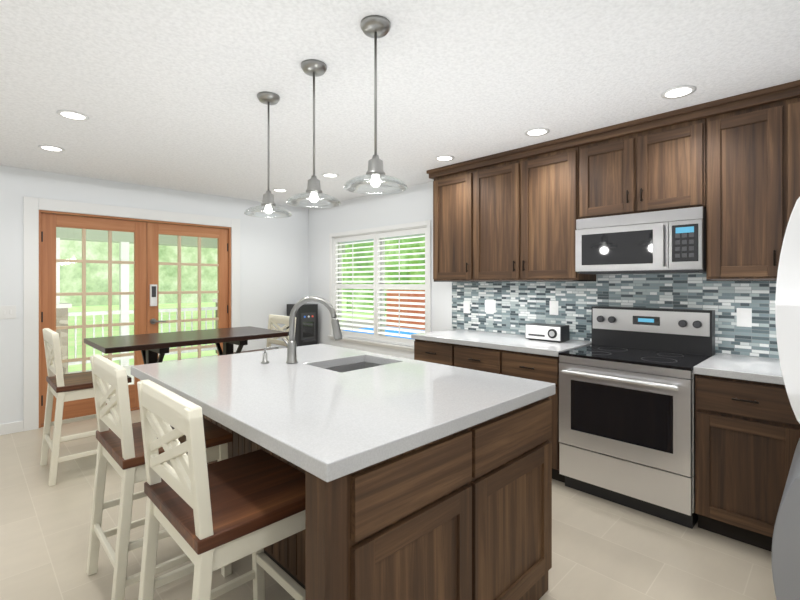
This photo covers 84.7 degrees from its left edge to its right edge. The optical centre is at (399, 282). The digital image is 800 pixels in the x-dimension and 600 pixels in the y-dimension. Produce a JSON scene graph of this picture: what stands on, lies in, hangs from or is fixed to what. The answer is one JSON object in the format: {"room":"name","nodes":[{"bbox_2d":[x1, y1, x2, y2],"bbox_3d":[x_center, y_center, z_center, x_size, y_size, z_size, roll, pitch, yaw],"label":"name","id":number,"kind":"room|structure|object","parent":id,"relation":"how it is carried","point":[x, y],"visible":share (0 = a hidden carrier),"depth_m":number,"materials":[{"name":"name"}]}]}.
{"room":"kitchen","nodes":[
{"label":"kitchen","id":0,"kind":"room"},
{"bbox_2d":[0,165,307,423],"bbox_3d":[-3.565,0.156,4.112,6.220,2.440,0.140,0,0,-45],"label":"wall","id":1,"kind":"structure","parent":0,"point":[274,245],"depth_m":4.96,"materials":[{"name":"white paint"}]},
{"bbox_2d":[0,305,15,318],"bbox_3d":[-3.576,0.266,3.996,0.120,0.120,0.008,0,0,-45],"label":"switch plate","id":2,"kind":"object","parent":1,"relation":"attached to","point":[6,312],"visible":1,"depth_m":4.00,"materials":[{"name":"white plastic"}]},
{"bbox_2d":[0,421,22,434],"bbox_3d":[-1.274,1.326,1.906,6.080,0.100,6.220,0,0,-45],"label":"baseboard","id":3,"kind":"structure","parent":1,"relation":"attached to","point":[13,427],"depth_m":4.01,"materials":[{"name":"white wood"}]},
{"bbox_2d":[41,213,146,423],"bbox_3d":[-3.126,0.341,4.529,0.906,2.021,0.049,0,0,-45],"label":"french door","id":4,"kind":"structure","parent":1,"relation":"in","point":[49,222],"depth_m":4.43,"materials":[{"name":"brown wood"}]},
{"bbox_2d":[23,196,239,430],"bbox_3d":[-2.806,0.286,4.853,2.080,2.180,0.160,0,0,-45],"label":"door frame","id":5,"kind":"structure","parent":1,"relation":"attached to","point":[33,207],"depth_m":4.16,"materials":[{"name":"white wood"}]},
{"bbox_2d":[147,222,227,359],"bbox_3d":[-2.462,0.341,5.152,0.906,2.021,0.101,0,0,-45],"label":"french door","id":6,"kind":"structure","parent":1,"relation":"in","point":[153,229],"depth_m":5.09,"materials":[{"name":"brown wood"}]},
{"bbox_2d":[338,238,384,335],"bbox_3d":[-0.236,0.043,5.302,0.060,1.279,1.659,0,0,-45],"label":"window frame","id":7,"kind":"structure","parent":0,"point":[381,242],"depth_m":5.27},
{"bbox_2d":[0,409,775,599],"bbox_3d":[-1.274,1.406,1.906,6.360,0.060,6.500,0,0,-45],"label":"floor","id":8,"kind":"structure","parent":0,"point":[602,549],"depth_m":2.27,"materials":[{"name":"tile"}]},
{"bbox_2d":[40,328,131,485],"bbox_3d":[-2.372,0.860,3.310,0.489,1.034,0.510,0,0,-45],"label":"stool","id":9,"kind":"object","parent":8,"relation":"on","point":[72,386],"visible":0.66,"depth_m":3.10,"materials":[{"name":"beige paint"}]},
{"bbox_2d":[86,354,231,599],"bbox_3d":[-1.142,0.860,2.079,0.489,1.034,0.510,0,0,-45],"label":"stool","id":10,"kind":"object","parent":8,"relation":"on","point":[120,440],"visible":0.73,"depth_m":1.91,"materials":[{"name":"beige paint"}]},
{"bbox_2d":[84,326,287,363],"bbox_3d":[-1.823,0.916,3.849,1.440,0.920,0.770,0,0,-45],"label":"table","id":11,"kind":"object","parent":8,"relation":"on","point":[150,345],"visible":0.46,"depth_m":3.67,"materials":[{"name":"brown wood"}]},
{"bbox_2d":[137,379,304,599],"bbox_3d":[-0.589,0.860,1.530,0.489,1.034,0.510,0,0,-45],"label":"stool","id":12,"kind":"object","parent":8,"relation":"on","point":[221,513],"visible":0.81,"depth_m":1.42,"materials":[{"name":"beige paint"}]},
{"bbox_2d":[234,314,295,353],"bbox_3d":[-1.390,0.860,4.469,0.489,1.034,0.510,0,0,-45],"label":"stool","id":13,"kind":"object","parent":8,"relation":"on","point":[273,319],"visible":0.12,"depth_m":4.63,"materials":[{"name":"beige paint"}]},
{"bbox_2d":[287,303,317,345],"bbox_3d":[-1.314,0.831,5.933,0.300,1.090,0.330,0,0,-45],"label":"water cooler","id":14,"kind":"object","parent":8,"relation":"on","point":[306,330],"visible":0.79,"depth_m":5.83,"materials":[{"name":"black plastic"}]},
{"bbox_2d":[202,362,551,599],"bbox_3d":[-0.379,0.933,2.159,1.211,0.885,1.787,0,0,-45],"label":"kitchen island","id":15,"kind":"object","parent":8,"relation":"on","point":[466,514],"visible":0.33,"depth_m":1.46,"materials":[{"name":"brown wood"}]},
{"bbox_2d":[131,344,555,481],"bbox_3d":[-0.380,0.470,2.155,1.229,0.048,1.804,0,0,-45],"label":"countertop","id":16,"kind":"structure","parent":15,"relation":"on","point":[331,425],"depth_m":1.69,"materials":[{"name":"white stone"}]},
{"bbox_2d":[261,296,341,363],"bbox_3d":[-0.548,0.259,2.472,0.452,0.373,0.106,0,0,1],"label":"island faucet","id":17,"kind":"object","parent":16,"relation":"on","point":[291,344],"visible":1,"depth_m":2.44,"materials":[{"name":"silver metal"}]},
{"bbox_2d":[414,339,799,551],"bbox_3d":[1.585,0.937,2.866,0.669,0.878,3.548,0,0,-45],"label":"base cabinet","id":18,"kind":"object","parent":8,"relation":"on","point":[747,433],"visible":0.48,"depth_m":2.31,"materials":[{"name":"brown wood"}]},
{"bbox_2d":[411,329,784,384],"bbox_3d":[1.585,0.476,2.877,0.654,0.040,3.563,0,0,-45],"label":"countertop","id":19,"kind":"structure","parent":18,"relation":"on","point":[750,368],"depth_m":3.06,"materials":[{"name":"white stone"}]},
{"bbox_2d":[525,323,568,341],"bbox_3d":[1.161,0.393,3.480,0.166,0.125,0.300,0,0,-45],"label":"radio","id":20,"kind":"object","parent":19,"relation":"on","point":[539,331],"visible":1,"depth_m":3.41,"materials":[{"name":"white plastic"}]},
{"bbox_2d":[559,306,714,528],"bbox_3d":[1.530,0.776,2.867,0.708,1.200,0.754,0,0,-45],"label":"stove","id":21,"kind":"object","parent":8,"relation":"on","point":[627,396],"visible":1,"depth_m":2.70,"materials":[{"name":"silver metal"}]},
{"bbox_2d":[771,197,799,599],"bbox_3d":[1.913,0.496,1.437,0.840,1.760,1.001,0,0,-45],"label":"fridge","id":22,"kind":"object","parent":8,"relation":"on","point":[785,556],"visible":1,"depth_m":1.48,"materials":[{"name":"silver metal"}]},
{"bbox_2d":[0,0,799,207],"bbox_3d":[-1.274,-1.104,1.906,6.360,0.080,6.500,0,0,-45],"label":"ceiling","id":23,"kind":"structure","parent":0,"point":[168,90],"depth_m":2.28,"materials":[{"name":"white paint"}]},
{"bbox_2d":[38,145,64,151],"bbox_3d":[-2.747,-1.060,3.459,0.168,0.006,0.168,0,0,-45],"label":"recessed light","id":24,"kind":"object","parent":23,"relation":"in","point":[45,147],"visible":1,"depth_m":3.46,"materials":[{"name":"white plastic"}]},
{"bbox_2d":[56,110,88,120],"bbox_3d":[-2.070,-1.060,2.778,0.168,0.006,0.168,0,0,-45],"label":"recessed light","id":25,"kind":"object","parent":23,"relation":"in","point":[73,115],"visible":1,"depth_m":2.78,"materials":[{"name":"white plastic"}]},
{"bbox_2d":[246,92,291,214],"bbox_3d":[-0.749,-0.726,2.498,0.262,0.676,0.262,0,0,-45],"label":"pendant light","id":26,"kind":"object","parent":23,"relation":"hanging from","point":[268,98],"visible":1,"depth_m":2.48,"materials":[{"name":"silver metal"}]},
{"bbox_2d":[273,189,286,191],"bbox_3d":[-1.374,-1.060,5.021,0.168,0.006,0.168,0,0,-45],"label":"recessed light","id":27,"kind":"object","parent":23,"relation":"in","point":[276,190],"visible":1,"depth_m":5.03,"materials":[{"name":"white plastic"}]},
{"bbox_2d":[286,59,338,202],"bbox_3d":[-0.421,-0.726,2.147,0.262,0.676,0.262,0,0,-45],"label":"pendant light","id":28,"kind":"object","parent":23,"relation":"hanging from","point":[311,67],"visible":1,"depth_m":2.13,"materials":[{"name":"silver metal"}]},
{"bbox_2d":[322,173,338,177],"bbox_3d":[-0.686,-1.060,4.323,0.168,0.006,0.168,0,0,-45],"label":"recessed light","id":29,"kind":"object","parent":23,"relation":"in","point":[331,175],"visible":1,"depth_m":4.32,"materials":[{"name":"white plastic"}]},
{"bbox_2d":[346,15,405,190],"bbox_3d":[-0.100,-0.726,1.803,0.262,0.676,0.262,0,0,-45],"label":"pendant light","id":30,"kind":"object","parent":23,"relation":"hanging from","point":[372,26],"visible":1,"depth_m":1.79,"materials":[{"name":"silver metal"}]},
{"bbox_2d":[435,155,453,160],"bbox_3d":[0.379,-1.060,3.732,0.168,0.006,0.168,0,0,-45],"label":"recessed light","id":31,"kind":"object","parent":23,"relation":"in","point":[442,157],"visible":1,"depth_m":3.73,"materials":[{"name":"white plastic"}]},
{"bbox_2d":[525,128,549,135],"bbox_3d":[0.964,-1.060,3.087,0.168,0.006,0.168,0,0,-45],"label":"recessed light","id":32,"kind":"object","parent":23,"relation":"in","point":[535,131],"visible":1,"depth_m":3.08,"materials":[{"name":"white plastic"}]},
{"bbox_2d":[661,85,695,98],"bbox_3d":[1.549,-1.060,2.442,0.168,0.006,0.168,0,0,-45],"label":"recessed light","id":33,"kind":"object","parent":23,"relation":"in","point":[680,91],"visible":1,"depth_m":2.44,"materials":[{"name":"white plastic"}]},
{"bbox_2d":[308,181,716,358],"bbox_3d":[0.932,0.156,4.098,0.140,2.440,6.500,0,0,-45],"label":"wall","id":34,"kind":"structure","parent":0,"point":[415,204],"depth_m":5.35,"materials":[{"name":"white paint"}]},
{"bbox_2d":[328,220,430,351],"bbox_3d":[-0.263,0.043,5.276,0.175,1.405,1.815,0,0,-45],"label":"window","id":35,"kind":"structure","parent":34,"relation":"in","point":[422,224],"depth_m":5.13,"materials":[{"name":"white wood"}]},
{"bbox_2d":[334,227,426,344],"bbox_3d":[-0.281,0.043,5.258,0.066,1.277,1.657,0,0,-45],"label":"window shutters","id":36,"kind":"object","parent":35,"relation":"attached to","point":[376,286],"depth_m":5.21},
{"bbox_2d":[427,80,799,281],"bbox_3d":[1.661,-0.537,2.995,0.379,1.051,3.623,0,0,-45],"label":"upper cabinet","id":37,"kind":"object","parent":34,"relation":"attached to","point":[511,215],"visible":0.98,"depth_m":2.90,"materials":[{"name":"brown wood"}]},
{"bbox_2d":[575,206,705,274],"bbox_3d":[1.642,-0.259,2.978,0.428,0.387,0.754,0,0,-45],"label":"microwave","id":38,"kind":"object","parent":37,"relation":"attached to","point":[673,241],"visible":0.95,"depth_m":2.80,"materials":[{"name":"grey metal"}]},
{"bbox_2d":[452,273,778,358],"bbox_3d":[1.796,0.194,3.122,0.008,0.524,3.613,0,0,-45],"label":"backsplash","id":39,"kind":"structure","parent":34,"relation":"attached to","point":[518,304],"depth_m":3.25,"materials":[{"name":"grey tile"}]},
{"bbox_2d":[463,301,469,312],"bbox_3d":[0.648,0.236,4.267,0.007,0.116,0.075,0,0,-45],"label":"outlet","id":40,"kind":"object","parent":39,"relation":"attached to","point":[466,304],"visible":1,"depth_m":4.26,"materials":[{"name":"white plastic"}]},
{"bbox_2d":[485,300,495,312],"bbox_3d":[0.838,0.216,4.075,0.007,0.116,0.115,0,0,-45],"label":"outlet","id":41,"kind":"object","parent":39,"relation":"attached to","point":[490,305],"visible":1,"depth_m":4.07,"materials":[{"name":"white plastic"}]},
{"bbox_2d":[549,301,557,314],"bbox_3d":[1.275,0.206,3.636,0.007,0.116,0.075,0,0,-45],"label":"outlet","id":42,"kind":"object","parent":39,"relation":"attached to","point":[553,305],"visible":1,"depth_m":3.63,"materials":[{"name":"white plastic"}]},
{"bbox_2d":[737,308,751,326],"bbox_3d":[2.156,0.216,2.749,0.007,0.116,0.075,0,0,-45],"label":"outlet","id":43,"kind":"object","parent":39,"relation":"attached to","point":[744,315],"visible":1,"depth_m":2.75,"materials":[{"name":"white plastic"}]},
{"label":"outside","id":44,"kind":"structure","parent":0,"visible":0},
{"bbox_2d":[68,298,385,371],"bbox_3d":[-10.529,1.576,24.782,140.000,0.200,130.000,0,0,-45],"label":"lawn","id":45,"kind":"structure","parent":44,"point":[98,318],"depth_m":15.23,"materials":[{"name":"green plant"}]},
{"bbox_2d":[56,227,424,384],"bbox_3d":[1.983,-3.074,12.191,100.000,9.100,54.500,0,0,-45],"label":"scenery","id":46,"kind":"structure","parent":45,"relation":"on","point":[68,240],"depth_m":20.50,"materials":[{"name":"green plant"}]}
]}

